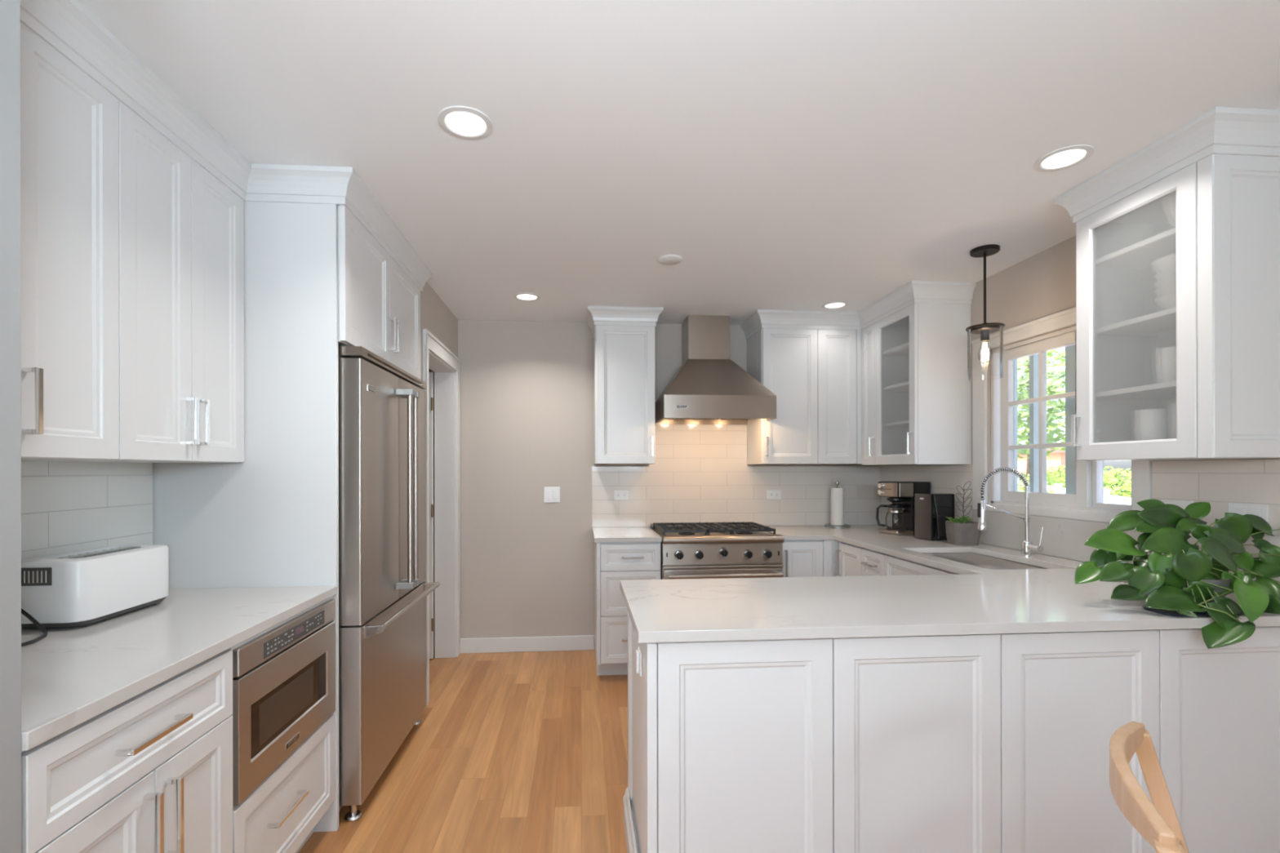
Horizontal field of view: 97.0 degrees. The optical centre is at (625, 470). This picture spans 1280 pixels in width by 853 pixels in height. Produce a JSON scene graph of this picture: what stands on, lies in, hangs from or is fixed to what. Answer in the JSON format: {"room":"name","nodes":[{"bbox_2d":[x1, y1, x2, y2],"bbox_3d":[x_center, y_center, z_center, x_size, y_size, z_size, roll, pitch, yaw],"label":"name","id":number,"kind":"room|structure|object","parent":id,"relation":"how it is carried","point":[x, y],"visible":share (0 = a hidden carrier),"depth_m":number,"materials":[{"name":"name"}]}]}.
{"room":"kitchen","nodes":[
{"label":"kitchen","id":0,"kind":"room"},
{"bbox_2d":[0,0,21,852],"bbox_3d":[-1.820,0.120,0.784,1.695,2.432,0.132,0,0,-5],"label":"wall","id":1,"kind":"structure","parent":0,"point":[10,10],"depth_m":0.90,"materials":[{"name":"grey paint"}]},
{"bbox_2d":[420,281,457,657],"bbox_3d":[-1.252,0.119,3.614,0.140,2.432,1.023,0,0,-5],"label":"wall","id":2,"kind":"structure","parent":0,"point":[436,317],"depth_m":3.53,"materials":[{"name":"beige paint"}]},
{"bbox_2d":[428,372,433,658],"bbox_3d":[-1.745,0.319,3.929,0.788,2.017,0.105,0,0,-5],"label":"door","id":3,"kind":"structure","parent":2,"relation":"in","point":[430,374],"depth_m":3.98,"materials":[{"name":"white paint"}]},
{"bbox_2d":[422,328,461,706],"bbox_3d":[-1.245,0.269,3.656,0.171,2.138,0.938,0,0,-5],"label":"trim","id":4,"kind":"structure","parent":2,"relation":"attached to","point":[446,366],"depth_m":4.02,"materials":[{"name":"white paint"}]},
{"bbox_2d":[298,649,627,852],"bbox_3d":[-0.090,1.393,-0.603,5.220,0.120,9.913,0,0,-5],"label":"floor","id":5,"kind":"structure","parent":0,"point":[526,752],"depth_m":2.53,"materials":[{"name":"brown wood"}]},
{"bbox_2d":[21,649,232,852],"bbox_3d":[-1.303,0.897,1.175,0.673,0.877,0.560,0,0,-5],"label":"base cabinet","id":6,"kind":"object","parent":5,"relation":"on","point":[151,772],"visible":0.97,"depth_m":1.17,"materials":[{"name":"white paint"}]},
{"bbox_2d":[152,200,338,831],"bbox_3d":[-1.392,0.120,2.076,0.642,2.431,0.020,0,0,-5],"label":"panel","id":7,"kind":"object","parent":5,"relation":"on","point":[270,518],"visible":0.31,"depth_m":2.08,"materials":[{"name":"white paint"}]},
{"bbox_2d":[227,595,334,852],"bbox_3d":[-1.350,0.897,1.761,0.673,0.877,0.612,0,0,-5],"label":"base cabinet","id":8,"kind":"object","parent":5,"relation":"on","point":[281,815],"visible":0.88,"depth_m":1.78,"materials":[{"name":"white paint"}]},
{"bbox_2d":[21,586,337,751],"bbox_3d":[-1.337,0.442,1.479,0.638,0.030,1.175,0,0,-5],"label":"countertop","id":9,"kind":"structure","parent":8,"relation":"on","point":[71,676],"depth_m":1.37,"materials":[{"name":"white stone"}]},
{"bbox_2d":[21,544,168,646],"bbox_3d":[-1.555,0.334,1.542,0.206,0.187,0.609,0,0,-5],"label":"toaster","id":10,"kind":"object","parent":9,"relation":"on","point":[82,588],"visible":0.8,"depth_m":1.55,"materials":[{"name":"white plastic"}]},
{"bbox_2d":[231,599,335,805],"bbox_3d":[-1.317,0.681,1.764,0.553,0.413,0.591,0,0,-5],"label":"microwave","id":11,"kind":"object","parent":8,"relation":"in","point":[284,677],"visible":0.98,"depth_m":1.70,"materials":[{"name":"grey metal"}]},
{"bbox_2d":[337,346,439,822],"bbox_3d":[-1.341,0.434,2.556,0.770,1.802,0.897,0,0,-5],"label":"refrigerator","id":12,"kind":"object","parent":5,"relation":"on","point":[384,590],"visible":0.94,"depth_m":2.30,"materials":[{"name":"grey metal"}]},
{"bbox_2d":[594,542,660,675],"bbox_3d":[-0.003,0.894,3.878,0.411,0.877,0.660,0,0,-5],"label":"base cabinet","id":13,"kind":"object","parent":5,"relation":"on","point":[614,562],"visible":0.52,"depth_m":3.58,"materials":[{"name":"white paint"}]},
{"bbox_2d":[592,527,662,542],"bbox_3d":[-0.010,0.440,3.891,0.427,0.030,0.647,0,0,-5],"label":"countertop","id":14,"kind":"structure","parent":13,"relation":"on","point":[601,535],"depth_m":3.70,"materials":[{"name":"white stone"}]},
{"bbox_2d":[650,521,784,579],"bbox_3d":[0.597,0.858,3.886,0.774,0.947,0.749,0,0,-5],"label":"gas range","id":15,"kind":"object","parent":5,"relation":"on","point":[688,550],"visible":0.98,"depth_m":3.60,"materials":[{"name":"silver metal"}]},
{"bbox_2d":[650,523,772,536],"bbox_3d":[0.591,0.420,3.960,0.770,0.047,0.601,0,0,-5],"label":"cooktop","id":16,"kind":"object","parent":15,"relation":"in","point":[661,529],"depth_m":3.82,"materials":[{"name":"black metal"}]},
{"bbox_2d":[781,539,838,577],"bbox_3d":[1.177,0.892,3.975,0.384,0.877,0.667,0,0,-5],"label":"base cabinet","id":17,"kind":"object","parent":5,"relation":"on","point":[801,558],"visible":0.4,"depth_m":3.68,"materials":[{"name":"white paint"}]},
{"bbox_2d":[835,541,864,576],"bbox_3d":[1.692,0.891,3.550,0.684,0.877,0.340,0,0,-5],"label":"base cabinet","id":18,"kind":"object","parent":5,"relation":"on","point":[850,555],"visible":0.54,"depth_m":3.53,"materials":[{"name":"white paint"}]},
{"bbox_2d":[861,548,887,576],"bbox_3d":[1.716,0.891,3.258,0.684,0.877,0.244,0,0,-5],"label":"base cabinet","id":19,"kind":"object","parent":5,"relation":"on","point":[873,562],"visible":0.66,"depth_m":3.23,"materials":[{"name":"white paint"}]},
{"bbox_2d":[884,554,959,575],"bbox_3d":[1.757,0.891,2.736,0.684,0.877,0.800,0,0,-5],"label":"base cabinet","id":20,"kind":"object","parent":5,"relation":"on","point":[893,566],"visible":0.04,"depth_m":2.90,"materials":[{"name":"white paint"}]},
{"bbox_2d":[622,612,1279,852],"bbox_3d":[1.085,0.893,1.935,2.151,0.877,0.687,0,0,-5],"label":"base cabinet","id":21,"kind":"object","parent":5,"relation":"on","point":[996,743],"visible":0.71,"depth_m":1.60,"materials":[{"name":"white paint"}]},
{"bbox_2d":[635,646,641,675],"bbox_3d":[0.037,0.565,1.673,0.014,0.065,0.070,0,0,-5],"label":"outlet","id":22,"kind":"object","parent":21,"relation":"attached to","point":[638,654],"visible":1,"depth_m":1.66,"materials":[{"name":"white plastic"}]},
{"bbox_2d":[635,649,639,673],"bbox_3d":[0.034,0.566,1.673,0.008,0.060,0.030,0,0,-5],"label":"receptacle","id":23,"kind":"object","parent":22,"relation":"attached to","point":[637,651],"depth_m":1.66,"materials":[{"name":"white plastic"}]},
{"bbox_2d":[619,524,1279,643],"bbox_3d":[1.002,0.438,2.930,2.160,0.030,2.724,0,0,-5],"label":"countertop","id":24,"kind":"structure","parent":21,"relation":"on","point":[977,600],"depth_m":1.80,"materials":[{"name":"white stone"}]},
{"bbox_2d":[824,480,850,528],"bbox_3d":[1.584,0.252,4.239,0.184,0.340,0.184,0,0,-5],"label":"paper towel holder","id":25,"kind":"object","parent":24,"relation":"on","point":[837,494],"visible":1,"depth_m":4.20,"materials":[{"name":"white paper"}]},
{"bbox_2d":[875,481,930,535],"bbox_3d":[1.844,0.249,3.774,0.287,0.345,0.197,0,0,-17],"label":"coffee maker","id":26,"kind":"object","parent":24,"relation":"on","point":[901,494],"visible":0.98,"depth_m":3.71,"materials":[{"name":"black plastic"}]},
{"bbox_2d":[886,497,905,502],"bbox_3d":[1.794,0.195,3.760,0.110,0.034,0.110,0,0,-17],"label":"basket","id":27,"kind":"object","parent":26,"relation":"on","point":[891,499],"depth_m":3.72,"materials":[{"name":"black plastic"}]},
{"bbox_2d":[914,493,954,540],"bbox_3d":[1.882,0.282,3.461,0.172,0.280,0.168,0,0,-11],"label":"toaster","id":28,"kind":"object","parent":24,"relation":"on","point":[931,510],"visible":0.93,"depth_m":3.39,"materials":[{"name":"metal"}]},
{"bbox_2d":[945,481,980,545],"bbox_3d":[1.905,0.242,3.221,0.178,0.359,0.148,0,0,-1],"label":"planter","id":29,"kind":"object","parent":24,"relation":"on","point":[959,531],"visible":0.99,"depth_m":3.17,"materials":[{"name":"concrete"}]},
{"bbox_2d":[925,552,1048,569],"bbox_3d":[1.723,0.560,2.750,0.438,0.212,0.708,0,0,-5],"label":"sink","id":30,"kind":"object","parent":24,"relation":"in","point":[971,558],"visible":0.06,"depth_m":2.82,"materials":[{"name":"silver metal"}]},
{"bbox_2d":[977,466,1044,556],"bbox_3d":[1.872,0.203,2.755,0.275,0.438,0.117,0,0,-5],"label":"faucet","id":31,"kind":"object","parent":24,"relation":"on","point":[1027,546],"visible":1,"depth_m":2.78,"materials":[{"name":"silver metal"}]},
{"bbox_2d":[1091,546,1128,582],"bbox_3d":[1.861,0.357,2.173,0.107,0.129,0.132,0,0,32],"label":"pot","id":32,"kind":"object","parent":24,"relation":"on","point":[1091,547],"visible":0.02,"depth_m":2.13,"materials":[{"name":"white ceramic"}]},
{"bbox_2d":[1074,498,1279,648],"bbox_3d":[1.808,0.300,1.799,0.745,0.396,0.406,0,0,-31],"label":"pothos plant","id":33,"kind":"object","parent":24,"relation":"on","point":[1186,579],"visible":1,"depth_m":1.76,"materials":[{"name":"green plant"}]},
{"bbox_2d":[1142,604,1244,617],"bbox_3d":[1.687,0.418,1.686,0.240,0.008,0.113,0,0,-5],"label":"tray","id":34,"kind":"object","parent":24,"relation":"on","point":[1173,613],"visible":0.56,"depth_m":1.66,"materials":[{"name":"black"}]},
{"bbox_2d":[1109,720,1189,852],"bbox_3d":[1.036,0.897,0.779,0.562,0.868,0.482,0,0,38],"label":"dining chair","id":35,"kind":"object","parent":5,"relation":"on","point":[1157,820],"visible":1,"depth_m":0.92,"materials":[{"name":"brown wood"}]},
{"bbox_2d":[428,320,880,653],"bbox_3d":[-0.151,0.117,4.290,4.562,2.432,0.150,0,0,-5],"label":"wall","id":36,"kind":"structure","parent":0,"point":[527,388],"depth_m":4.17,"materials":[{"name":"beige paint"}]},
{"bbox_2d":[460,635,594,653],"bbox_3d":[-0.726,1.280,4.160,0.987,0.108,0.016,0,0,-5],"label":"baseboard","id":37,"kind":"structure","parent":36,"relation":"attached to","point":[578,642],"depth_m":4.15,"materials":[{"name":"white paint"}]},
{"bbox_2d":[543,486,559,502],"bbox_3d":[-0.546,0.181,4.178,0.116,0.116,0.008,0,0,-5],"label":"light switch","id":38,"kind":"object","parent":36,"relation":"attached to","point":[551,494],"visible":1,"depth_m":4.18,"materials":[{"name":"white plastic"}]},
{"bbox_2d":[613,490,629,500],"bbox_3d":[-0.033,0.186,4.210,0.116,0.072,0.009,0,0,-5],"label":"outlet","id":39,"kind":"object","parent":36,"relation":"attached to","point":[618,495],"visible":1,"depth_m":4.21,"materials":[{"name":"white plastic"}]},
{"bbox_2d":[622,493,626,497],"bbox_3d":[-0.011,0.186,4.209,0.034,0.028,0.003,0,0,-5],"label":"receptacle","id":40,"kind":"object","parent":39,"relation":"attached to","point":[624,495],"depth_m":4.21,"materials":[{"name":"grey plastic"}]},
{"bbox_2d":[593,324,655,464],"bbox_3d":[-0.017,-0.571,4.020,0.410,1.054,0.406,0,0,-5],"label":"upper cabinet","id":41,"kind":"object","parent":36,"relation":"attached to","point":[624,355],"visible":0.91,"depth_m":3.86,"materials":[{"name":"white paint"}]},
{"bbox_2d":[586,306,663,337],"bbox_3d":[-0.017,-1.042,4.012,0.510,0.114,0.422,0,0,-5],"label":"crown molding","id":42,"kind":"structure","parent":41,"relation":"attached to","point":[597,315],"depth_m":3.83,"materials":[{"name":"white paint"}]},
{"bbox_2d":[654,315,776,424],"bbox_3d":[0.606,-0.721,3.998,0.755,0.756,0.532,0,0,-5],"label":"range hood","id":43,"kind":"object","parent":36,"relation":"attached to","point":[708,387],"visible":0.99,"depth_m":3.84,"materials":[{"name":"silver metal"}]},
{"bbox_2d":[591,424,880,527],"bbox_3d":[0.859,0.027,4.290,2.229,0.791,0.009,0,0,-5],"label":"backsplash","id":44,"kind":"structure","parent":36,"relation":"attached to","point":[700,473],"depth_m":4.27,"materials":[{"name":"beige tile"}]},
{"bbox_2d":[766,489,781,499],"bbox_3d":[1.127,0.187,4.302,0.116,0.072,0.009,0,0,-5],"label":"outlet","id":45,"kind":"object","parent":36,"relation":"attached to","point":[771,494],"visible":1,"depth_m":4.30,"materials":[{"name":"white plastic"}]},
{"bbox_2d":[746,328,856,464],"bbox_3d":[1.274,-0.572,4.123,0.680,1.056,0.406,0,0,-5],"label":"upper cabinet","id":46,"kind":"object","parent":36,"relation":"attached to","point":[811,373],"visible":0.9,"depth_m":3.96,"materials":[{"name":"white paint"}]},
{"bbox_2d":[740,280,976,340],"bbox_3d":[1.456,-1.044,3.797,1.538,0.114,0.554,0,0,38],"label":"crown molding","id":47,"kind":"structure","parent":46,"relation":"attached to","point":[914,291],"depth_m":3.84,"materials":[{"name":"white paint"}]},
{"bbox_2d":[76,0,1279,324],"bbox_3d":[-0.095,-1.174,-0.603,5.220,0.150,9.913,0,0,-5],"label":"ceiling","id":48,"kind":"structure","parent":0,"point":[806,155],"depth_m":1.75,"materials":[{"name":"paint"}]},
{"bbox_2d":[437,106,493,139],"bbox_3d":[-0.506,-1.095,1.789,0.168,0.006,0.168,0,0,-5],"label":"recessed light","id":49,"kind":"object","parent":48,"relation":"in","point":[460,122],"visible":1,"depth_m":1.78,"materials":[{"name":"white paint"}]},
{"bbox_2d":[445,111,485,135],"bbox_3d":[-0.506,-1.096,1.789,0.122,0.003,0.122,0,0,-5],"label":"diffuser","id":50,"kind":"object","parent":49,"relation":"attached to","point":[457,123],"depth_m":1.79,"materials":[{"name":"white plastic"}]},
{"bbox_2d":[513,292,540,301],"bbox_3d":[-0.625,-1.095,3.577,0.168,0.006,0.168,0,0,-5],"label":"recessed light","id":51,"kind":"object","parent":48,"relation":"in","point":[525,296],"visible":1,"depth_m":3.57,"materials":[{"name":"white paint"}]},
{"bbox_2d":[517,294,536,300],"bbox_3d":[-0.625,-1.095,3.577,0.122,0.003,0.122,0,0,-5],"label":"diffuser","id":52,"kind":"object","parent":51,"relation":"attached to","point":[521,297],"depth_m":3.58,"materials":[{"name":"white plastic"}]},
{"bbox_2d":[658,254,682,265],"bbox_3d":[0.232,-1.094,2.944,0.124,0.010,0.124,0,0,-5],"label":"smoke detector","id":53,"kind":"object","parent":48,"relation":"attached to","point":[669,260],"visible":1,"depth_m":2.93,"materials":[{"name":"white plastic"}]},
{"bbox_2d":[821,301,848,309],"bbox_3d":[1.393,-1.099,3.771,0.168,0.006,0.168,0,0,-5],"label":"recessed light","id":54,"kind":"object","parent":48,"relation":"in","point":[835,304],"visible":1,"depth_m":3.75,"materials":[{"name":"white paint"}]},
{"bbox_2d":[825,302,844,308],"bbox_3d":[1.393,-1.099,3.771,0.122,0.003,0.122,0,0,-5],"label":"diffuser","id":55,"kind":"object","parent":54,"relation":"attached to","point":[828,305],"depth_m":3.77,"materials":[{"name":"white plastic"}]},
{"bbox_2d":[965,244,1004,380],"bbox_3d":[1.792,-0.780,2.823,0.168,0.644,0.168,0,0,-5],"label":"pendant light","id":56,"kind":"object","parent":48,"relation":"hanging from","point":[985,328],"visible":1,"depth_m":2.81,"materials":[{"name":"brown metal"}]},
{"bbox_2d":[980,330,989,342],"bbox_3d":[1.793,-0.670,2.823,0.038,0.049,0.038,0,0,-5],"label":"socket","id":57,"kind":"object","parent":56,"relation":"attached to","point":[984,335],"depth_m":2.81,"materials":[{"name":"brown metal"}]},
{"bbox_2d":[1034,144,1093,171],"bbox_3d":[1.545,-1.099,1.997,0.168,0.006,0.168,0,0,-5],"label":"recessed light","id":58,"kind":"object","parent":48,"relation":"in","point":[1064,157],"visible":1,"depth_m":1.99,"materials":[{"name":"white paint"}]},
{"bbox_2d":[1041,149,1085,168],"bbox_3d":[1.545,-1.099,1.997,0.122,0.003,0.122,0,0,-5],"label":"diffuser","id":59,"kind":"object","parent":58,"relation":"attached to","point":[1058,158],"depth_m":1.99,"materials":[{"name":"white plastic"}]},
{"bbox_2d":[880,235,1275,562],"bbox_3d":[2.435,0.113,-0.402,0.150,2.432,9.613,0,0,-5],"label":"wall","id":60,"kind":"structure","parent":0,"point":[1043,284],"depth_m":2.95,"materials":[{"name":"beige paint"}]},
{"bbox_2d":[856,302,971,465],"bbox_3d":[1.840,-0.568,3.685,0.383,1.066,0.660,0,0,-5],"label":"upper cabinet","id":61,"kind":"object","parent":60,"relation":"attached to","point":[913,388],"visible":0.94,"depth_m":3.37,"materials":[{"name":"white paint"}]},
{"bbox_2d":[880,464,973,526],"bbox_3d":[2.016,0.194,3.857,0.009,0.454,1.039,0,0,-5],"label":"backsplash","id":62,"kind":"structure","parent":60,"relation":"attached to","point":[942,478],"depth_m":3.65,"materials":[{"name":"beige tile"}]},
{"bbox_2d":[991,325,1131,513],"bbox_3d":[2.187,-0.246,2.812,0.128,0.884,0.867,0,0,-5],"label":"window","id":63,"kind":"structure","parent":60,"relation":"in","point":[1084,479],"depth_m":2.97,"materials":[{"name":"white paint"}]},
{"bbox_2d":[971,306,1152,522],"bbox_3d":[2.112,-0.267,2.819,0.072,0.994,1.041,0,0,-5],"label":"trim","id":64,"kind":"structure","parent":60,"relation":"attached to","point":[1141,470],"depth_m":3.00,"materials":[{"name":"white paint"}]},
{"bbox_2d":[972,509,1151,564],"bbox_3d":[2.093,0.326,2.818,0.019,0.189,1.043,0,0,-5],"label":"backsplash","id":65,"kind":"structure","parent":60,"relation":"attached to","point":[1064,538],"depth_m":2.80,"materials":[{"name":"white tile"}]},
{"bbox_2d":[1071,154,1279,460],"bbox_3d":[1.972,-0.570,2.025,0.383,1.063,0.492,0,0,-5],"label":"upper cabinet","id":66,"kind":"object","parent":60,"relation":"attached to","point":[1178,277],"visible":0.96,"depth_m":1.85,"materials":[{"name":"white paint"}]},
{"bbox_2d":[1053,106,1279,223],"bbox_3d":[1.963,-1.045,2.024,0.399,0.114,0.592,0,0,-5],"label":"crown molding","id":67,"kind":"structure","parent":66,"relation":"attached to","point":[1229,131],"depth_m":1.84,"materials":[{"name":"white paint"}]},
{"bbox_2d":[1161,498,1193,509],"bbox_3d":[2.139,0.151,2.197,0.008,0.072,0.116,0,0,-5],"label":"switch plate","id":68,"kind":"object","parent":60,"relation":"attached to","point":[1182,504],"visible":0.4,"depth_m":2.19,"materials":[{"name":"white plastic"}]},
{"bbox_2d":[1151,458,1279,583],"bbox_3d":[2.201,0.192,1.539,0.009,0.457,1.520,0,0,-5],"label":"backsplash","id":69,"kind":"structure","parent":60,"relation":"attached to","point":[1220,483],"depth_m":2.04,"materials":[{"name":"beige tile"}]},
{"bbox_2d":[1228,502,1268,523],"bbox_3d":[2.158,0.151,1.962,0.008,0.072,0.116,0,0,-5],"label":"switch plate","id":70,"kind":"object","parent":60,"relation":"attached to","point":[1261,510],"visible":0.62,"depth_m":1.95,"materials":[{"name":"white plastic"}]},
{"bbox_3d":[-1.770,0.120,2.012,0.120,2.432,2.308,0,0,-5],"label":"wall","id":71,"kind":"structure","parent":0,"visible":0},
{"bbox_2d":[20,22,119,460],"bbox_3d":[-1.466,-0.561,1.187,0.356,1.069,0.610,0,0,-5],"label":"upper cabinet","id":72,"kind":"object","parent":71,"relation":"attached to","point":[69,265],"visible":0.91,"depth_m":1.36,"materials":[{"name":"white paint"}]},
{"bbox_2d":[21,460,152,559],"bbox_3d":[-1.661,0.181,1.451,0.009,0.491,1.171,0,0,-5],"label":"backsplash","id":73,"kind":"structure","parent":71,"relation":"attached to","point":[67,506],"depth_m":1.75,"materials":[{"name":"beige tile"}]},
{"bbox_2d":[30,101,244,462],"bbox_3d":[-1.512,-0.561,1.773,0.356,1.069,0.562,0,0,-5],"label":"upper cabinet","id":74,"kind":"object","parent":71,"relation":"attached to","point":[181,229],"visible":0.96,"depth_m":1.72,"materials":[{"name":"white paint"}]},
{"bbox_2d":[337,204,420,379],"bbox_3d":[-1.401,-0.788,2.569,0.706,0.616,0.990,0,0,-5],"label":"upper cabinet","id":75,"kind":"object","parent":71,"relation":"attached to","point":[379,304],"visible":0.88,"depth_m":2.43,"materials":[{"name":"white paint"}]},
{"bbox_2d":[20,0,433,291],"bbox_3d":[-1.190,-1.040,2.028,0.404,0.114,2.244,0,0,-5],"label":"crown molding","id":76,"kind":"structure","parent":75,"relation":"attached to","point":[67,26],"depth_m":1.76,"materials":[{"name":"white paint"}]},
{"label":"outside","id":77,"kind":"structure","parent":0,"visible":0},
{"bbox_3d":[34.612,1.724,22.817,67.380,0.200,100.000,0,0,-5],"label":"ground","id":78,"kind":"structure","parent":77,"visible":0},
{"bbox_2d":[1017,471,1063,484],"bbox_3d":[15.405,0.845,20.898,3.855,1.734,3.845,0,0,14],"label":"shrub","id":79,"kind":"object","parent":78,"relation":"on","point":[1023,471],"visible":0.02,"depth_m":20.54,"materials":[{"name":"green plant"}]},
{"bbox_2d":[1017,355,1065,456],"bbox_3d":[9.415,-0.748,14.379,3.569,4.844,3.537,0,0,-5],"label":"tree","id":80,"kind":"object","parent":78,"relation":"on","point":[1056,406],"visible":0.13,"depth_m":13.63,"materials":[{"name":"green plant"}]},
{"bbox_2d":[1017,348,1065,482],"bbox_3d":[14.470,-2.257,20.226,5.871,7.844,6.072,0,0,-5],"label":"tree","id":81,"kind":"object","parent":78,"relation":"on","point":[1049,354],"visible":0.07,"depth_m":19.86,"materials":[{"name":"green plant"}]},
{"bbox_2d":[1017,447,1065,475],"bbox_3d":[23.760,0.242,31.906,5.800,2.800,3.385,0,0,-38],"label":"neighbor house","id":82,"kind":"structure","parent":78,"relation":"on","point":[1055,458],"depth_m":29.66,"materials":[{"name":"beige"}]},
{"bbox_2d":[1017,465,1130,494],"bbox_3d":[13.127,0.761,16.683,2.683,1.886,3.722,0,0,-5],"label":"shrub","id":83,"kind":"object","parent":78,"relation":"on","point":[1051,480],"visible":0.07,"depth_m":16.93,"materials":[{"name":"green plant"}]},
{"bbox_2d":[1017,478,1131,504],"bbox_3d":[9.741,0.986,12.660,0.160,1.360,17.630,0,0,29],"label":"vinyl fence","id":84,"kind":"object","parent":78,"relation":"on","point":[1108,499],"visible":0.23,"depth_m":9.09,"materials":[{"name":"white plastic"}]},
{"bbox_2d":[1046,465,1131,497],"bbox_3d":[10.921,0.794,12.607,2.367,1.826,3.757,0,0,-2],"label":"shrub","id":85,"kind":"object","parent":78,"relation":"on","point":[1111,477],"visible":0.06,"depth_m":12.31,"materials":[{"name":"green plant"}]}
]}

